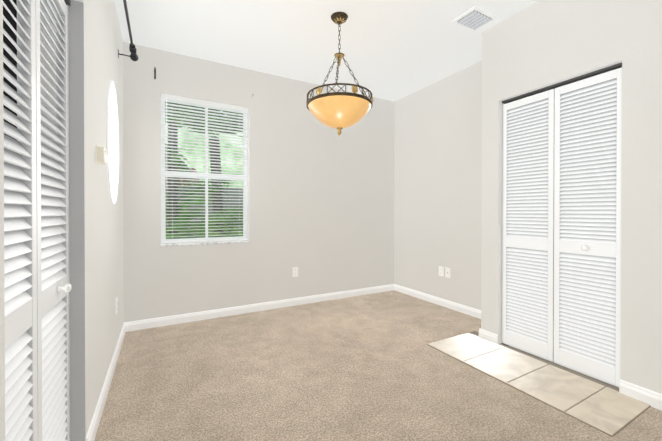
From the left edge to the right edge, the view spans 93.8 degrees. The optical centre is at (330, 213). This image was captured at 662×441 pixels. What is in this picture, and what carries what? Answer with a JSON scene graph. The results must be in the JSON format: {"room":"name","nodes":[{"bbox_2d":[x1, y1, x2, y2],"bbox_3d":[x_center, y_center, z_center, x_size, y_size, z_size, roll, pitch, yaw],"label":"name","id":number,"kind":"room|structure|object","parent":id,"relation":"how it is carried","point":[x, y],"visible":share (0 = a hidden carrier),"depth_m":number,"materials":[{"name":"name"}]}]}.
{"room":"empty dining room","nodes":[
{"label":"empty dining room","id":0,"kind":"room"},
{"bbox_2d":[3,0,16,149],"bbox_3d":[-1.334,-0.079,0.812,0.549,2.420,1.425,0,0,-29],"label":"wall","id":1,"kind":"structure","parent":0,"point":[8,30],"depth_m":1.49,"materials":[{"name":"grey"}]},
{"bbox_2d":[0,0,123,440],"bbox_3d":[-0.836,-0.238,0.687,0.200,2.700,5.307,0,0,-29],"label":"wall","id":2,"kind":"structure","parent":0,"point":[104,225],"depth_m":1.67,"materials":[{"name":"beige paint"}]},
{"bbox_2d":[64,0,70,5],"bbox_3d":[-0.978,-0.934,1.003,0.048,0.030,0.823,0,0,-29],"label":"track","id":3,"kind":"object","parent":2,"relation":"attached to","point":[67,2],"visible":0.46,"depth_m":1.36,"materials":[{"name":"grey metal"}]},
{"bbox_2d":[3,0,71,440],"bbox_3d":[-0.962,0.097,1.018,0.075,2.003,0.817,0,0,-29],"label":"closet door","id":4,"kind":"structure","parent":3,"relation":"hanging from","point":[37,287],"depth_m":1.01,"materials":[{"name":"white wood"}]},
{"bbox_2d":[68,0,84,440],"bbox_3d":[-1.139,0.078,1.390,0.053,2.060,0.001,0,0,-29],"label":"door frame","id":5,"kind":"structure","parent":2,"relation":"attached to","point":[76,215],"depth_m":1.39,"materials":[{"name":"grey wood"}]},
{"bbox_2d":[96,145,107,164],"bbox_3d":[-1.270,-0.324,1.722,0.039,0.090,0.124,0,0,-29],"label":"thermostat","id":6,"kind":"object","parent":2,"relation":"attached to","point":[101,155],"visible":1,"depth_m":1.68,"materials":[{"name":"beige plastic"}]},
{"bbox_2d":[86,322,129,440],"bbox_3d":[-1.509,1.061,2.138,0.015,0.087,1.655,0,0,-29],"label":"baseboard","id":7,"kind":"structure","parent":2,"relation":"attached to","point":[93,428],"depth_m":1.86,"materials":[{"name":"white wood"}]},
{"bbox_2d":[106,80,118,204],"bbox_3d":[-1.663,-0.511,2.207,0.198,0.890,0.620,0,0,-29],"label":"porthole window","id":8,"kind":"structure","parent":2,"relation":"in","point":[112,128],"depth_m":2.45,"materials":[{"name":"white"}]},
{"bbox_2d":[116,297,117,314],"bbox_3d":[-1.657,0.713,2.399,0.009,0.116,0.072,0,0,-29],"label":"electrical outlet","id":9,"kind":"object","parent":2,"relation":"attached to","point":[116,305],"visible":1,"depth_m":2.39,"materials":[{"name":"white plastic"}]},
{"bbox_2d":[118,0,138,60],"bbox_3d":[-0.813,-1.315,0.990,0.139,0.091,3.826,0,0,-29],"label":"curtain rod","id":10,"kind":"object","parent":2,"relation":"attached to","point":[133,56],"visible":1,"depth_m":2.46,"materials":[{"name":"black metal"}]},
{"bbox_2d":[123,42,393,321],"bbox_3d":[-0.596,-0.254,3.734,3.560,2.700,0.200,0,0,-29],"label":"wall","id":11,"kind":"structure","parent":0,"point":[320,206],"depth_m":3.55,"materials":[{"name":"beige paint"}]},
{"bbox_2d":[161,94,247,243],"bbox_3d":[-1.322,-0.445,3.306,0.864,1.486,0.138,0,0,-29],"label":"window","id":12,"kind":"structure","parent":11,"relation":"in","point":[206,105],"depth_m":3.27,"materials":[{"name":"white plastic"}]},
{"bbox_2d":[160,240,250,246],"bbox_3d":[-1.302,0.308,3.275,0.888,0.020,0.116,0,0,-29],"label":"window sill","id":13,"kind":"structure","parent":11,"relation":"attached to","point":[202,243],"depth_m":3.23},
{"bbox_2d":[130,284,393,330],"bbox_3d":[-0.509,1.052,3.666,3.240,0.087,0.015,0,0,-29],"label":"baseboard","id":14,"kind":"structure","parent":11,"relation":"attached to","point":[216,313],"depth_m":3.44,"materials":[{"name":"white wood"}]},
{"bbox_2d":[292,267,297,276],"bbox_3d":[-0.428,0.696,3.712,0.072,0.116,0.009,0,0,-29],"label":"electrical outlet","id":15,"kind":"object","parent":11,"relation":"attached to","point":[294,271],"visible":1,"depth_m":3.71,"materials":[{"name":"white plastic"}]},
{"bbox_2d":[114,0,537,101],"bbox_3d":[0.646,-1.643,1.552,3.840,0.100,5.407,0,0,-29],"label":"ceiling","id":16,"kind":"structure","parent":0,"point":[393,50],"depth_m":2.79,"materials":[{"name":"white paint"}]},
{"bbox_2d":[306,12,372,136],"bbox_3d":[0.068,-1.112,2.518,0.536,0.972,0.547,0,0,-29],"label":"pendant light","id":17,"kind":"object","parent":16,"relation":"hanging from","point":[338,111],"visible":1,"depth_m":2.38,"materials":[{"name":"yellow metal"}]},
{"bbox_2d":[452,6,497,31],"bbox_3d":[1.179,-1.589,2.544,0.285,0.022,0.225,0,0,-29],"label":"ceiling vent","id":18,"kind":"object","parent":16,"relation":"in","point":[474,19],"visible":1,"depth_m":2.53,"materials":[{"name":"white metal"}]},
{"bbox_2d":[94,290,661,440],"bbox_3d":[0.646,1.147,1.567,3.840,0.080,5.407,0,0,-29],"label":"floor","id":19,"kind":"structure","parent":0,"point":[372,367],"depth_m":2.00,"materials":[{"name":"carpet"}]},
{"bbox_2d":[427,331,650,436],"bbox_3d":[1.373,1.099,2.220,0.618,0.009,1.220,0,0,-29],"label":"tile strip","id":20,"kind":"object","parent":19,"relation":"on","point":[606,408],"visible":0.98,"depth_m":2.01,"materials":[{"name":"beige tile"}]},
{"bbox_2d":[619,379,661,410],"bbox_3d":[1.946,1.064,1.596,0.015,0.087,0.705,0,0,-29],"label":"baseboard","id":21,"kind":"structure","parent":19,"relation":"on","point":[653,399],"depth_m":1.81,"materials":[{"name":"white wood"}]},
{"bbox_2d":[394,60,481,309],"bbox_3d":[2.191,-0.246,2.238,0.120,2.700,5.107,0,0,-29],"label":"wall","id":22,"kind":"structure","parent":0,"point":[437,174],"depth_m":3.70,"materials":[{"name":"beige paint"}]},
{"bbox_2d":[394,284,480,318],"bbox_3d":[1.321,1.052,3.686,0.015,0.087,1.670,0,0,-29],"label":"baseboard","id":23,"kind":"structure","parent":22,"relation":"attached to","point":[461,308],"depth_m":3.70,"materials":[{"name":"white wood"}]},
{"bbox_2d":[439,266,443,275],"bbox_3d":[1.314,0.686,3.703,0.009,0.116,0.072,0,0,-29],"label":"electrical outlet","id":24,"kind":"object","parent":22,"relation":"attached to","point":[441,270],"visible":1,"depth_m":3.69,"materials":[{"name":"white plastic"}]},
{"bbox_2d":[445,267,449,277],"bbox_3d":[1.362,0.686,3.615,0.010,0.116,0.072,0,0,-29],"label":"electrical outlet","id":25,"kind":"object","parent":22,"relation":"attached to","point":[447,272],"visible":1,"depth_m":3.62,"materials":[{"name":"white plastic"}]},
{"bbox_2d":[481,0,661,393],"bbox_3d":[1.926,-0.246,2.117,0.460,2.700,1.650,0,0,-29],"label":"wall","id":26,"kind":"structure","parent":0,"point":[537,45],"depth_m":1.90,"materials":[{"name":"beige paint"}]},
{"bbox_2d":[479,328,497,339],"bbox_3d":[1.505,1.057,2.843,0.445,0.087,0.015,0,0,-29],"label":"baseboard","id":27,"kind":"structure","parent":26,"relation":"attached to","point":[486,335],"depth_m":2.68,"materials":[{"name":"white wood"}]},
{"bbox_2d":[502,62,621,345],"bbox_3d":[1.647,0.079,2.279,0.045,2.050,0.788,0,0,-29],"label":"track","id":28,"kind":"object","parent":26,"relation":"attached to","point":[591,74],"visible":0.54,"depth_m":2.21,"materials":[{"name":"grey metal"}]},
{"bbox_2d":[502,67,621,386],"bbox_3d":[1.626,0.087,2.268,0.069,2.008,0.782,0,0,-29],"label":"closet door","id":29,"kind":"structure","parent":28,"relation":"hanging from","point":[561,217],"depth_m":2.21,"materials":[{"name":"white wood"}]},
{"label":"outside","id":30,"kind":"structure","parent":0,"visible":0},
{"bbox_2d":[165,166,200,185],"bbox_3d":[-3.541,0.576,5.503,2.500,3.020,1.067,0,0,-29],"label":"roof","id":31,"kind":"structure","parent":30,"point":[183,178],"depth_m":5.51,"materials":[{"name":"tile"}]},
{"bbox_2d":[165,111,242,187],"bbox_3d":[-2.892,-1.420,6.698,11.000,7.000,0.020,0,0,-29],"label":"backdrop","id":32,"kind":"structure","parent":30,"point":[209,154],"depth_m":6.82,"materials":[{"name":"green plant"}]},
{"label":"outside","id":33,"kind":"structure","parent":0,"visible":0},
{"bbox_2d":[165,186,242,237],"bbox_3d":[-2.225,0.806,5.497,8.000,2.560,0.190,0,0,-29],"label":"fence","id":34,"kind":"object","parent":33,"point":[196,206],"depth_m":5.48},
{"bbox_2d":[165,102,242,238],"bbox_3d":[-2.082,0.026,4.287,5.221,4.133,1.959,0,0,-29],"label":"palm trees","id":35,"kind":"object","parent":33,"point":[225,224],"depth_m":4.21,"materials":[{"name":"green plant"}]}
]}

